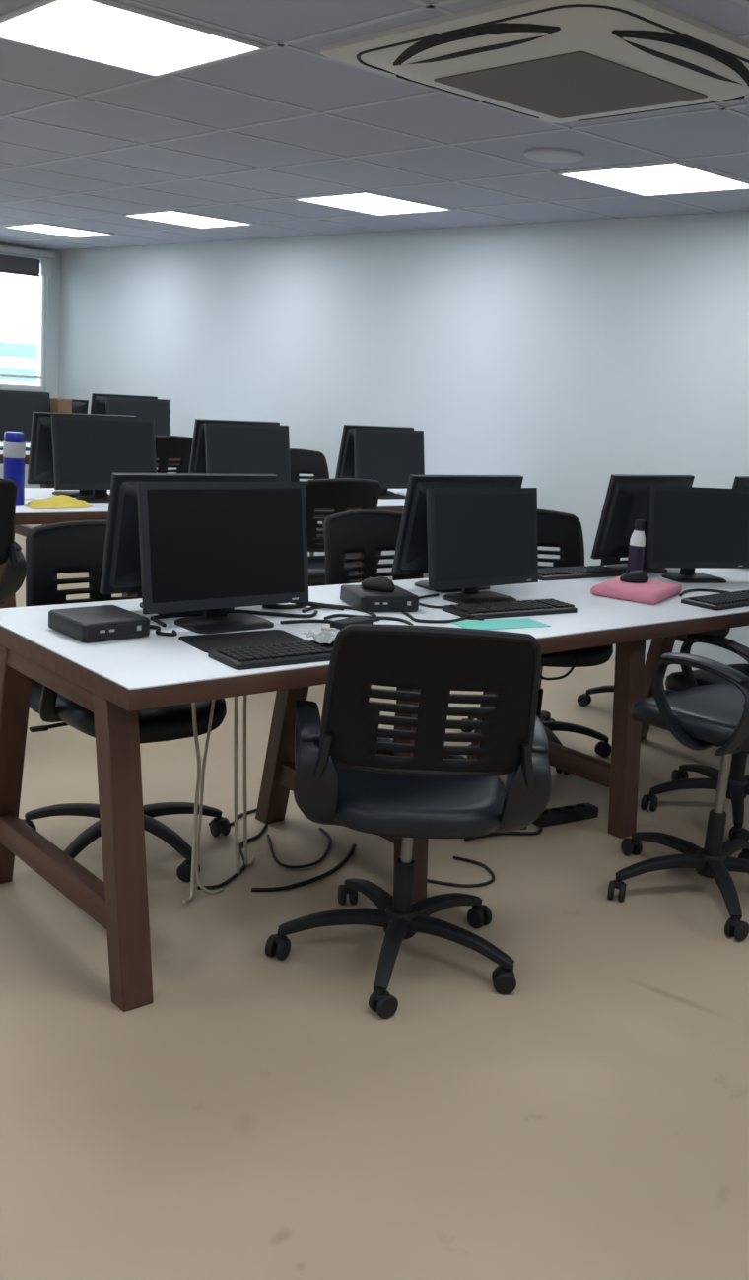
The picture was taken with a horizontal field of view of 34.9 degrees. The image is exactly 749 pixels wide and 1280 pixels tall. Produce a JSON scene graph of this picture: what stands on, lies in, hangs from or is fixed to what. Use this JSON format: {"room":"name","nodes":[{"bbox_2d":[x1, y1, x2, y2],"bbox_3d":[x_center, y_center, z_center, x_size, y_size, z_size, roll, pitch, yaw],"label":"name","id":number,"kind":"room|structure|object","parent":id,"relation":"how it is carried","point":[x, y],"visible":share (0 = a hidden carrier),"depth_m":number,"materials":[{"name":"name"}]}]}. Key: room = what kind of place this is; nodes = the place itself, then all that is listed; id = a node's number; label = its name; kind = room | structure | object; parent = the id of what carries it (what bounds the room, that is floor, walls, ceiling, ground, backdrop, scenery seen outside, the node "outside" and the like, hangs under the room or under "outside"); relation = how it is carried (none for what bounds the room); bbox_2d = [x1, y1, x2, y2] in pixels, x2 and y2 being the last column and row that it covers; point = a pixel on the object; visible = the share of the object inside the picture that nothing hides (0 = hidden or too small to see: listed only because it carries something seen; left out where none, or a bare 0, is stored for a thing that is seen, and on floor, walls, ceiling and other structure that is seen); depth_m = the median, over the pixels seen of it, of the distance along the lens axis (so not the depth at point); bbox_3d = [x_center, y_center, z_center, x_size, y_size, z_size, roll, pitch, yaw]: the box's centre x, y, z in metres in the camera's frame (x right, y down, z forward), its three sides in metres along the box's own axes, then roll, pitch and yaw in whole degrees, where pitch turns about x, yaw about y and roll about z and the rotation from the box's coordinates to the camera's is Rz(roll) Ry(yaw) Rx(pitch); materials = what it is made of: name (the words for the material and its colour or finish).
{"room":"computer lab","nodes":[
{"label":"computer lab","id":0,"kind":"room"},
{"bbox_2d":[0,242,60,487],"bbox_3d":[-5.978,-2.143,8.771,7.747,2.300,0.200,-6,17,-40],"label":"wall","id":1,"kind":"structure","parent":0,"point":[52,283],"depth_m":11.05,"materials":[{"name":"paint"}]},
{"bbox_2d":[0,253,45,392],"bbox_3d":[-5.190,-2.654,9.236,5.670,1.219,0.145,-6,17,-40],"label":"window","id":2,"kind":"structure","parent":1,"relation":"in","point":[16,387],"depth_m":11.04,"materials":[{"name":"white metal"}]},
{"bbox_2d":[0,254,51,276],"bbox_3d":[-5.297,-3.118,8.894,6.158,0.158,0.062,-6,17,-40],"label":"roller blind","id":3,"kind":"object","parent":2,"relation":"attached to","point":[8,263],"visible":1,"depth_m":10.69,"materials":[{"name":"grey fabric"}]},
{"bbox_2d":[0,244,54,258],"bbox_3d":[-5.841,-3.180,8.405,7.660,0.050,0.070,-6,17,-40],"label":"trim","id":4,"kind":"structure","parent":1,"relation":"attached to","point":[5,248],"depth_m":10.67,"materials":[{"name":"white paint"}]},
{"bbox_2d":[0,524,748,1279],"bbox_3d":[-1.735,0.465,4.096,8.147,0.100,13.650,-6,17,-40],"label":"floor","id":5,"kind":"structure","parent":0,"point":[256,1118],"depth_m":2.56,"materials":[{"name":"plastic"}]},
{"bbox_2d":[0,477,25,604],"bbox_3d":[-1.742,-0.208,4.727,0.634,0.933,0.622,16,17,42],"label":"office chair","id":6,"kind":"object","parent":5,"relation":"on","point":[14,573],"visible":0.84,"depth_m":4.68,"materials":[{"name":"black plastic"}]},
{"bbox_2d":[0,442,181,540],"bbox_3d":[-2.157,-0.954,8.337,2.600,0.750,0.830,-6,17,-40],"label":"desk","id":7,"kind":"object","parent":5,"relation":"on","point":[23,529],"visible":0.02,"depth_m":8.21,"materials":[{"name":"brown wood"}]},
{"bbox_2d":[0,390,50,450],"bbox_3d":[-2.380,-1.451,7.881,0.515,0.382,0.153,-6,17,-40],"label":"monitor","id":8,"kind":"object","parent":7,"relation":"on","point":[17,408],"visible":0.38,"depth_m":7.89,"materials":[{"name":"black plastic"}]},
{"bbox_2d":[50,398,71,412],"bbox_3d":[-2.131,-1.459,8.083,0.100,0.346,0.150,-6,17,-40],"label":"cardboard box","id":9,"kind":"object","parent":7,"relation":"on","point":[57,405],"visible":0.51,"depth_m":8.01,"materials":[{"name":"brown cardboard"}]},
{"bbox_2d":[67,399,88,413],"bbox_3d":[-2.221,-1.516,8.329,0.454,0.337,0.135,-6,17,-40],"label":"monitor","id":10,"kind":"object","parent":7,"relation":"on","point":[79,406],"visible":0.07,"depth_m":8.37,"materials":[{"name":"black plastic"}]},
{"bbox_2d":[89,393,157,414],"bbox_3d":[-1.821,-1.578,8.633,0.520,0.386,0.154,-6,17,-40],"label":"monitor","id":11,"kind":"object","parent":7,"relation":"on","point":[98,405],"visible":0.08,"depth_m":8.45,"materials":[{"name":"black plastic"}]},
{"bbox_2d":[105,396,171,435],"bbox_3d":[-1.672,-1.527,8.480,0.505,0.375,0.150,-6,17,-40],"label":"monitor","id":12,"kind":"object","parent":7,"relation":"on","point":[157,409],"visible":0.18,"depth_m":8.49,"materials":[{"name":"black plastic"}]},
{"bbox_2d":[20,520,230,881],"bbox_3d":[-0.694,0.161,3.443,0.620,0.933,0.633,-5,16,-36],"label":"office chair","id":13,"kind":"object","parent":5,"relation":"on","point":[77,546],"visible":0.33,"depth_m":3.42,"materials":[{"name":"black plastic"}]},
{"bbox_2d":[154,435,192,472],"bbox_3d":[-1.550,-0.912,7.937,0.633,0.933,0.634,-6,17,-40],"label":"office chair","id":14,"kind":"object","parent":5,"relation":"on","point":[167,446],"visible":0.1,"depth_m":7.72,"materials":[{"name":"black plastic"}]},
{"bbox_2d":[0,487,428,607],"bbox_3d":[-0.665,-0.377,6.273,3.080,0.750,0.830,-6,17,-40],"label":"desk","id":15,"kind":"object","parent":5,"relation":"on","point":[25,514],"visible":0.02,"depth_m":5.18,"materials":[{"name":"white laminate"}]},
{"bbox_2d":[2,431,25,505],"bbox_3d":[-1.555,-0.739,5.148,0.091,0.312,0.091,-6,17,-40],"label":"bottle","id":16,"kind":"object","parent":15,"relation":"on","point":[14,445],"visible":0.91,"depth_m":5.11,"materials":[{"name":"blue plastic"}]},
{"bbox_2d":[24,495,34,500],"bbox_3d":[-1.664,-0.641,5.368,0.150,0.008,0.210,15,16,40],"label":"paper stack","id":17,"kind":"object","parent":15,"relation":"on","point":[26,498],"visible":0.25,"depth_m":5.38,"materials":[{"name":"white paper"}]},
{"bbox_2d":[25,494,91,508],"bbox_3d":[-1.383,-0.612,5.241,0.170,0.045,0.355,15,16,40],"label":"cloth","id":18,"kind":"object","parent":15,"relation":"on","point":[61,501],"visible":1,"depth_m":5.21,"materials":[{"name":"yellow fabric"}]},
{"bbox_2d":[27,411,135,497],"bbox_3d":[-1.387,-0.880,5.662,0.520,0.386,0.154,-6,17,-40],"label":"monitor","id":19,"kind":"object","parent":15,"relation":"on","point":[40,461],"visible":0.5,"depth_m":5.51,"materials":[{"name":"black plastic"}]},
{"bbox_2d":[50,414,156,502],"bbox_3d":[-1.244,-0.839,5.529,0.520,0.386,0.154,-6,17,-40],"label":"monitor","id":20,"kind":"object","parent":15,"relation":"on","point":[87,450],"visible":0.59,"depth_m":5.49,"materials":[{"name":"black plastic"}]},
{"bbox_2d":[188,418,279,472],"bbox_3d":[-0.733,-0.951,6.216,0.515,0.382,0.153,-6,17,-40],"label":"monitor","id":21,"kind":"object","parent":15,"relation":"on","point":[197,464],"visible":0.12,"depth_m":6.05,"materials":[{"name":"black plastic"}]},
{"bbox_2d":[203,422,290,481],"bbox_3d":[-0.635,-0.901,6.044,0.505,0.375,0.150,-6,17,-40],"label":"monitor","id":22,"kind":"object","parent":15,"relation":"on","point":[231,448],"visible":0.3,"depth_m":6.02,"materials":[{"name":"black plastic"}]},
{"bbox_2d":[335,424,413,493],"bbox_3d":[-0.003,-1.033,6.833,0.515,0.382,0.153,-6,17,-40],"label":"monitor","id":23,"kind":"object","parent":15,"relation":"on","point":[345,468],"visible":0.19,"depth_m":6.68,"materials":[{"name":"black plastic"}]},
{"bbox_2d":[353,428,424,499],"bbox_3d":[0.088,-0.983,6.655,0.505,0.375,0.150,-6,17,-40],"label":"monitor","id":24,"kind":"object","parent":15,"relation":"on","point":[389,457],"visible":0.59,"depth_m":6.63,"materials":[{"name":"black plastic"}]},
{"bbox_2d":[197,823,268,889],"bbox_3d":[-0.392,0.638,3.528,0.077,0.010,0.524,7,13,13],"label":"cable","id":25,"kind":"object","parent":5,"relation":"on","point":[234,876],"visible":0.88,"depth_m":3.44,"materials":[{"name":"black plastic"}]},
{"bbox_2d":[208,808,257,825],"bbox_3d":[-0.420,0.568,3.830,0.052,0.010,0.260,15,16,39],"label":"cable","id":26,"kind":"object","parent":5,"relation":"on","point":[252,810],"visible":0.34,"depth_m":3.85,"materials":[{"name":"black plastic"}]},
{"bbox_2d":[267,827,332,869],"bbox_3d":[-0.219,0.630,3.624,0.201,0.009,0.300,2,13,-12],"label":"cable","id":27,"kind":"object","parent":5,"relation":"on","point":[321,858],"visible":1,"depth_m":3.54,"materials":[{"name":"black plastic"}]},
{"bbox_2d":[251,843,356,891],"bbox_3d":[-0.170,0.669,3.465,0.090,0.012,0.471,13,15,35],"label":"cable","id":28,"kind":"object","parent":5,"relation":"on","point":[350,852],"visible":1,"depth_m":3.38,"materials":[{"name":"black plastic"}]},
{"bbox_2d":[289,448,329,555],"bbox_3d":[-0.396,-0.658,7.200,0.639,0.933,0.627,-6,16,-38],"label":"office chair","id":29,"kind":"object","parent":5,"relation":"on","point":[302,461],"visible":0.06,"depth_m":7.35,"materials":[{"name":"black plastic"}]},
{"bbox_2d":[305,477,381,586],"bbox_3d":[-0.322,-0.366,5.922,0.622,0.933,0.635,-5,16,-36],"label":"office chair","id":30,"kind":"object","parent":5,"relation":"on","point":[340,495],"visible":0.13,"depth_m":5.62,"materials":[{"name":"black plastic"}]},
{"bbox_2d":[0,567,748,1011],"bbox_3d":[0.683,0.210,4.114,3.906,0.750,0.830,-6,17,-40],"label":"desk","id":31,"kind":"object","parent":5,"relation":"on","point":[114,680],"visible":0.69,"depth_m":3.03,"materials":[{"name":"white laminate"}]},
{"bbox_2d":[48,605,149,642],"bbox_3d":[-0.676,-0.040,2.933,0.184,0.048,0.189,-7,17,-42],"label":"computer","id":32,"kind":"object","parent":31,"relation":"on","point":[89,624],"visible":1,"depth_m":2.89,"materials":[{"name":"black plastic"}]},
{"bbox_2d":[149,624,177,636],"bbox_3d":[-0.563,-0.029,3.009,0.170,0.009,0.052,13,15,33],"label":"cable","id":33,"kind":"object","parent":31,"relation":"on","point":[173,634],"visible":0.71,"depth_m":2.96,"materials":[{"name":"black plastic"}]},
{"bbox_2d":[99,472,276,614],"bbox_3d":[-0.506,-0.272,3.277,0.505,0.375,0.150,-6,16,-39],"label":"monitor","id":34,"kind":"object","parent":31,"relation":"on","point":[121,563],"visible":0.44,"depth_m":3.13,"materials":[{"name":"black plastic"}]},
{"bbox_2d":[182,702,201,903],"bbox_3d":[-0.485,0.359,3.166,0.044,0.703,0.086,4,13,-4],"label":"cable","id":35,"kind":"object","parent":31,"relation":"hanging from","point":[193,706],"visible":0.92,"depth_m":3.21,"materials":[{"name":"beige plastic"}]},
{"bbox_2d":[195,699,223,893],"bbox_3d":[-0.431,0.353,3.213,0.066,0.702,0.051,-6,17,-40],"label":"cable","id":36,"kind":"object","parent":31,"relation":"hanging from","point":[213,701],"visible":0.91,"depth_m":3.23,"materials":[{"name":"beige plastic"}]},
{"bbox_2d":[136,481,308,634],"bbox_3d":[-0.380,-0.221,3.095,0.505,0.375,0.150,-6,17,-40],"label":"monitor","id":37,"kind":"object","parent":31,"relation":"on","point":[212,548],"visible":1,"depth_m":3.07,"materials":[{"name":"black plastic"}]},
{"bbox_2d":[149,608,317,626],"bbox_3d":[-0.371,-0.066,3.242,0.497,0.011,0.120,-4,15,-34],"label":"cable","id":38,"kind":"object","parent":31,"relation":"on","point":[155,618],"visible":0.83,"depth_m":3.29,"materials":[{"name":"black plastic"}]},
{"bbox_2d":[233,696,240,874],"bbox_3d":[-0.371,0.330,3.338,0.036,0.702,0.108,7,13,12],"label":"cable","id":39,"kind":"object","parent":31,"relation":"hanging from","point":[235,708],"visible":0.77,"depth_m":3.31,"materials":[{"name":"beige plastic"}]},
{"bbox_2d":[178,629,306,653],"bbox_3d":[-0.320,0.002,2.968,0.300,0.004,0.170,-5,15,-35],"label":"mouse pad","id":40,"kind":"object","parent":31,"relation":"on","point":[204,642],"visible":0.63,"depth_m":2.97,"materials":[{"name":"black plastic"}]},
{"bbox_2d":[243,694,254,866],"bbox_3d":[-0.348,0.321,3.381,0.025,0.700,0.118,9,14,22],"label":"cable","id":41,"kind":"object","parent":31,"relation":"hanging from","point":[247,863],"visible":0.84,"depth_m":3.37,"materials":[{"name":"beige plastic"}]},
{"bbox_2d":[207,640,334,670],"bbox_3d":[-0.179,0.026,2.867,0.430,0.022,0.140,-5,16,-37],"label":"keyboard","id":42,"kind":"object","parent":31,"relation":"on","point":[308,651],"visible":0.66,"depth_m":2.78,"materials":[{"name":"black plastic"}]},
{"bbox_2d":[299,628,339,643],"bbox_3d":[-0.072,-0.012,2.977,0.207,0.013,0.117,-6,16,-38],"label":"plastic wrapper","id":43,"kind":"object","parent":42,"relation":"on","point":[328,637],"visible":0.38,"depth_m":2.95,"materials":[{"name":"grey"}]},
{"bbox_2d":[262,601,344,609],"bbox_3d":[-0.217,-0.115,3.468,0.240,0.031,0.130,0,13,-17],"label":"cable","id":44,"kind":"object","parent":31,"relation":"on","point":[296,605],"visible":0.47,"depth_m":3.42,"materials":[{"name":"black plastic"}]},
{"bbox_2d":[279,606,377,623],"bbox_3d":[-0.109,-0.064,3.321,0.214,0.010,0.320,8,13,14],"label":"cable","id":45,"kind":"object","parent":31,"relation":"on","point":[311,607],"visible":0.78,"depth_m":3.25,"materials":[{"name":"black plastic"}]},
{"bbox_2d":[330,615,380,629],"bbox_3d":[-0.036,-0.049,3.242,0.050,0.026,0.215,14,16,36],"label":"power adapter","id":46,"kind":"object","parent":31,"relation":"on","point":[339,624],"visible":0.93,"depth_m":3.19,"materials":[{"name":"black plastic"}]},
{"bbox_2d":[324,613,412,625],"bbox_3d":[0.010,-0.048,3.292,0.264,0.009,0.182,14,16,38],"label":"cable","id":47,"kind":"object","parent":31,"relation":"on","point":[333,615],"visible":0.65,"depth_m":3.35,"materials":[{"name":"black plastic"}]},
{"bbox_2d":[321,624,433,630],"bbox_3d":[0.024,-0.029,3.214,0.344,0.008,0.057,-2,14,-25],"label":"cable","id":48,"kind":"object","parent":31,"relation":"on","point":[322,628],"visible":0.18,"depth_m":3.16,"materials":[{"name":"beige plastic"}]},
{"bbox_2d":[339,584,419,611],"bbox_3d":[0.015,-0.123,3.542,0.184,0.048,0.189,-1,14,-23],"label":"computer","id":49,"kind":"object","parent":31,"relation":"on","point":[400,599],"visible":0.95,"depth_m":3.48,"materials":[{"name":"black plastic"}]},
{"bbox_2d":[360,575,395,592],"bbox_3d":[0.011,-0.171,3.549,0.110,0.041,0.062,10,14,25],"label":"mouse","id":50,"kind":"object","parent":49,"relation":"on","point":[380,583],"visible":1,"depth_m":3.52,"materials":[{"name":"black plastic"}]},
{"bbox_2d":[418,593,442,608],"bbox_3d":[0.193,-0.118,3.669,0.170,0.008,0.178,-6,17,-40],"label":"cable","id":51,"kind":"object","parent":31,"relation":"on","point":[437,594],"visible":0.47,"depth_m":3.60,"materials":[{"name":"black plastic"}]},
{"bbox_2d":[402,610,483,622],"bbox_3d":[0.197,-0.060,3.412,0.239,0.009,0.117,4,13,0],"label":"cable","id":52,"kind":"object","parent":31,"relation":"on","point":[411,617],"visible":1,"depth_m":3.38,"materials":[{"name":"black plastic"}]},
{"bbox_2d":[391,473,523,593],"bbox_3d":[0.274,-0.359,3.936,0.505,0.375,0.150,-6,17,-40],"label":"monitor","id":53,"kind":"object","parent":31,"relation":"on","point":[411,551],"visible":0.48,"depth_m":3.80,"materials":[{"name":"black plastic"}]},
{"bbox_2d":[426,487,538,604],"bbox_3d":[0.345,-0.297,3.736,0.475,0.352,0.141,-6,17,-40],"label":"monitor","id":54,"kind":"object","parent":31,"relation":"on","point":[478,537],"visible":0.98,"depth_m":3.71,"materials":[{"name":"black plastic"}]},
{"bbox_2d":[450,617,550,629],"bbox_3d":[0.361,-0.045,3.416,0.280,0.003,0.105,-3,15,-30],"label":"paper sheet","id":55,"kind":"object","parent":31,"relation":"on","point":[502,624],"visible":0.86,"depth_m":3.41,"materials":[{"name":"teal paper"}]},
{"bbox_2d":[442,598,577,619],"bbox_3d":[0.415,-0.098,3.625,0.430,0.022,0.140,-4,15,-34],"label":"keyboard","id":56,"kind":"object","parent":31,"relation":"on","point":[503,609],"visible":1,"depth_m":3.58,"materials":[{"name":"black plastic"}]},
{"bbox_2d":[538,648,582,679],"bbox_3d":[0.649,0.002,4.193,0.350,0.287,0.010,-6,17,-40],"label":"cable","id":57,"kind":"object","parent":31,"relation":"hanging from","point":[579,650],"visible":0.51,"depth_m":4.26,"materials":[{"name":"black plastic"}]},
{"bbox_2d":[538,564,623,580],"bbox_3d":[0.730,-0.252,4.421,0.430,0.022,0.140,-5,16,-37],"label":"keyboard","id":58,"kind":"object","parent":31,"relation":"on","point":[569,572],"visible":0.96,"depth_m":4.38,"materials":[{"name":"black plastic"}]},
{"bbox_2d":[590,575,681,605],"bbox_3d":[0.904,-0.176,4.108,0.230,0.038,0.336,11,14,28],"label":"pouch","id":59,"kind":"object","parent":31,"relation":"on","point":[652,592],"visible":0.89,"depth_m":4.00,"materials":[{"name":"pink fabric"}]},
{"bbox_2d":[619,569,648,583],"bbox_3d":[0.900,-0.223,4.130,0.110,0.041,0.062,0,13,-21],"label":"mouse","id":60,"kind":"object","parent":59,"relation":"on","point":[638,575],"visible":1,"depth_m":4.11,"materials":[{"name":"black plastic"}]},
{"bbox_2d":[626,519,645,571],"bbox_3d":[0.962,-0.329,4.378,0.057,0.226,0.057,-6,17,-40],"label":"bottle","id":61,"kind":"object","parent":31,"relation":"on","point":[638,538],"visible":0.8,"depth_m":4.36,"materials":[{"name":"purple plastic"}]},
{"bbox_2d":[590,473,694,573],"bbox_3d":[1.040,-0.457,4.634,0.505,0.375,0.150,-6,17,-40],"label":"monitor","id":62,"kind":"object","parent":31,"relation":"on","point":[626,501],"visible":0.5,"depth_m":4.51,"materials":[{"name":"black plastic"}]},
{"bbox_2d":[646,485,748,583],"bbox_3d":[1.228,-0.399,4.501,0.470,0.348,0.140,-1,14,-23],"label":"monitor","id":63,"kind":"object","parent":31,"relation":"on","point":[690,528],"visible":1,"depth_m":4.48,"materials":[{"name":"black plastic"}]},
{"bbox_2d":[678,588,730,597],"bbox_3d":[1.146,-0.169,4.223,0.261,0.010,0.084,-4,15,-32],"label":"cable","id":64,"kind":"object","parent":31,"relation":"on","point":[695,589],"visible":0.9,"depth_m":4.27,"materials":[{"name":"black plastic"}]},
{"bbox_2d":[680,589,748,610],"bbox_3d":[1.229,-0.142,4.102,0.430,0.022,0.140,-8,17,-43],"label":"keyboard","id":65,"kind":"object","parent":31,"relation":"on","point":[734,599],"visible":1,"depth_m":4.00,"materials":[{"name":"black plastic"}]},
{"bbox_2d":[732,475,748,489],"bbox_3d":[1.637,-0.512,5.087,0.505,0.375,0.150,-6,17,-40],"label":"monitor","id":66,"kind":"object","parent":31,"relation":"on","point":[740,482],"visible":0.15,"depth_m":4.88,"materials":[{"name":"black plastic"}]},
{"bbox_2d":[323,509,467,758],"bbox_3d":[0.088,0.032,4.277,0.657,0.936,0.622,-8,17,-43],"label":"office chair","id":67,"kind":"object","parent":5,"relation":"on","point":[367,532],"visible":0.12,"depth_m":4.32,"materials":[{"name":"black plastic"}]},
{"bbox_2d":[265,623,551,1018],"bbox_3d":[0.074,0.352,2.907,0.633,0.908,0.634,3,13,-5],"label":"office chair","id":68,"kind":"object","parent":5,"relation":"on","point":[340,778],"visible":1,"depth_m":2.68,"materials":[{"name":"black plastic"}]},
{"bbox_2d":[426,856,494,887],"bbox_3d":[0.271,0.692,3.514,0.166,0.010,0.220,10,14,25],"label":"cable","id":69,"kind":"object","parent":5,"relation":"on","point":[486,867],"visible":1,"depth_m":3.46,"materials":[{"name":"black plastic"}]},
{"bbox_2d":[464,821,541,840],"bbox_3d":[0.432,0.623,3.852,0.313,0.024,0.062,-4,15,-33],"label":"cable","id":70,"kind":"object","parent":5,"relation":"on","point":[539,831],"visible":0.88,"depth_m":3.86,"materials":[{"name":"black plastic"}]},
{"bbox_2d":[461,508,612,774],"bbox_3d":[0.666,-0.013,4.676,0.615,0.936,0.617,1,13,-13],"label":"office chair","id":71,"kind":"object","parent":5,"relation":"on","point":[563,530],"visible":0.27,"depth_m":4.85,"materials":[{"name":"black plastic"}]},
{"bbox_2d":[532,802,598,827],"bbox_3d":[0.642,0.589,4.031,0.260,0.042,0.060,-4,15,-32],"label":"power strip","id":72,"kind":"object","parent":5,"relation":"on","point":[580,811],"visible":0.89,"depth_m":4.01,"materials":[{"name":"black plastic"}]},
{"bbox_2d":[576,511,730,706],"bbox_3d":[1.308,-0.107,5.319,0.622,0.936,0.626,-3,15,-30],"label":"office chair","id":73,"kind":"object","parent":5,"relation":"on","point":[582,700],"visible":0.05,"depth_m":5.41,"materials":[{"name":"black plastic"}]},
{"bbox_2d":[606,652,748,941],"bbox_3d":[1.014,0.247,3.441,0.634,1.021,0.628,16,17,42],"label":"office chair","id":74,"kind":"object","parent":5,"relation":"on","point":[700,717],"visible":1,"depth_m":3.39,"materials":[{"name":"black plastic"}]},
{"bbox_2d":[640,633,748,841],"bbox_3d":[1.301,0.157,4.147,0.621,0.933,0.635,-5,16,-37],"label":"office chair","id":75,"kind":"object","parent":5,"relation":"on","point":[737,789],"visible":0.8,"depth_m":4.15,"materials":[{"name":"black plastic"}]},
{"bbox_2d":[0,0,748,250],"bbox_3d":[-1.555,-1.871,3.572,8.147,0.100,13.650,-6,17,-40],"label":"ceiling","id":76,"kind":"structure","parent":0,"point":[281,74],"depth_m":4.67,"materials":[{"name":"tile"}]},
{"bbox_2d":[3,222,113,237],"bbox_3d":[-2.394,-3.101,9.034,0.600,0.012,0.600,-6,17,-40],"label":"recessed light","id":77,"kind":"object","parent":76,"relation":"in","point":[35,227],"visible":1,"depth_m":9.01,"materials":[{"name":"white plastic"}]},
{"bbox_2d":[0,0,266,76],"bbox_3d":[-0.727,-1.708,3.386,0.600,0.012,0.600,-6,17,-40],"label":"recessed light","id":78,"kind":"object","parent":76,"relation":"in","point":[109,33],"visible":1,"depth_m":3.35,"materials":[{"name":"white plastic"}]},
{"bbox_2d":[123,209,252,228],"bbox_3d":[-1.202,-2.705,7.675,0.600,0.012,0.600,-6,17,-40],"label":"recessed light","id":79,"kind":"object","parent":76,"relation":"in","point":[168,216],"visible":1,"depth_m":7.65,"materials":[{"name":"white plastic"}]},
{"bbox_2d":[293,191,452,215],"bbox_3d":[-0.009,-2.309,6.316,0.600,0.012,0.600,-6,17,-40],"label":"recessed light","id":80,"kind":"object","parent":76,"relation":"in","point":[368,202],"visible":1,"depth_m":6.29,"materials":[{"name":"white plastic"}]},
{"bbox_2d":[0,0,748,250],"bbox_3d":[-1.558,-1.821,3.583,7.747,0.004,13.250,-6,17,-40],"label":"grid","id":81,"kind":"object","parent":76,"relation":"attached to","point":[425,5],"depth_m":4.64,"materials":[{"name":"silver metal"}]},
{"bbox_2d":[320,0,748,123],"bbox_3d":[0.544,-1.562,3.304,1.010,0.069,1.010,-6,17,-40],"label":"air conditioner","id":82,"kind":"object","parent":76,"relation":"attached to","point":[555,61],"visible":1,"depth_m":3.08,"materials":[{"name":"grey plastic"}]},
{"bbox_2d":[396,73,538,118],"bbox_3d":[0.281,-1.647,3.604,0.601,0.037,0.085,-6,17,-40],"label":"outlet","id":83,"kind":"object","parent":82,"relation":"attached to","point":[407,80],"depth_m":3.56,"materials":[{"name":"grey plastic"}]},
{"bbox_2d":[393,22,560,66],"bbox_3d":[0.233,-1.525,3.043,0.085,0.037,0.601,-6,17,-40],"label":"outlet","id":84,"kind":"object","parent":82,"relation":"attached to","point":[479,39],"depth_m":3.02,"materials":[{"name":"grey plastic"}]},
{"bbox_2d":[433,51,707,118],"bbox_3d":[0.542,-1.532,3.311,0.540,0.006,0.540,-6,17,-40],"label":"grille","id":85,"kind":"object","parent":82,"relation":"attached to","point":[564,84],"depth_m":3.27,"materials":[{"name":"grey plastic"}]},
{"bbox_2d":[578,95,744,121],"bbox_3d":[0.854,-1.595,3.567,0.085,0.037,0.601,-6,17,-40],"label":"outlet","id":86,"kind":"object","parent":82,"relation":"attached to","point":[740,97],"depth_m":3.52,"materials":[{"name":"grey plastic"}]},
{"bbox_2d":[611,29,748,86],"bbox_3d":[0.806,-1.472,3.006,0.601,0.037,0.085,-6,17,-40],"label":"outlet","id":87,"kind":"object","parent":82,"relation":"attached to","point":[677,49],"depth_m":2.98,"materials":[{"name":"grey plastic"}]},
{"bbox_2d":[523,146,583,162],"bbox_3d":[0.690,-1.868,4.604,0.230,0.018,0.230,-6,17,-40],"label":"ceiling speaker","id":88,"kind":"object","parent":76,"relation":"attached to","point":[548,155],"visible":1,"depth_m":4.55,"materials":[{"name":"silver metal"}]},
{"bbox_2d":[556,160,748,196],"bbox_3d":[1.183,-1.913,4.957,0.600,0.012,0.600,-6,17,-40],"label":"recessed light","id":89,"kind":"object","parent":76,"relation":"in","point":[672,176],"visible":1,"depth_m":4.93,"materials":[{"name":"white plastic"}]},
{"bbox_2d":[58,210,748,665],"bbox_3d":[1.380,-1.042,6.389,0.200,2.300,13.650,-6,17,-40],"label":"wall","id":90,"kind":"structure","parent":0,"point":[565,358],"depth_m":7.10,"materials":[{"name":"paint"}]},
{"bbox_2d":[608,644,697,675],"bbox_3d":[1.216,0.037,6.561,0.012,0.100,13.250,-6,17,-40],"label":"baseboard","id":91,"kind":"structure","parent":90,"relation":"attached to","point":[671,668],"depth_m":6.20,"materials":[{"name":"white paint"}]},
{"label":"outside","id":92,"kind":"structure","parent":0,"visible":0},
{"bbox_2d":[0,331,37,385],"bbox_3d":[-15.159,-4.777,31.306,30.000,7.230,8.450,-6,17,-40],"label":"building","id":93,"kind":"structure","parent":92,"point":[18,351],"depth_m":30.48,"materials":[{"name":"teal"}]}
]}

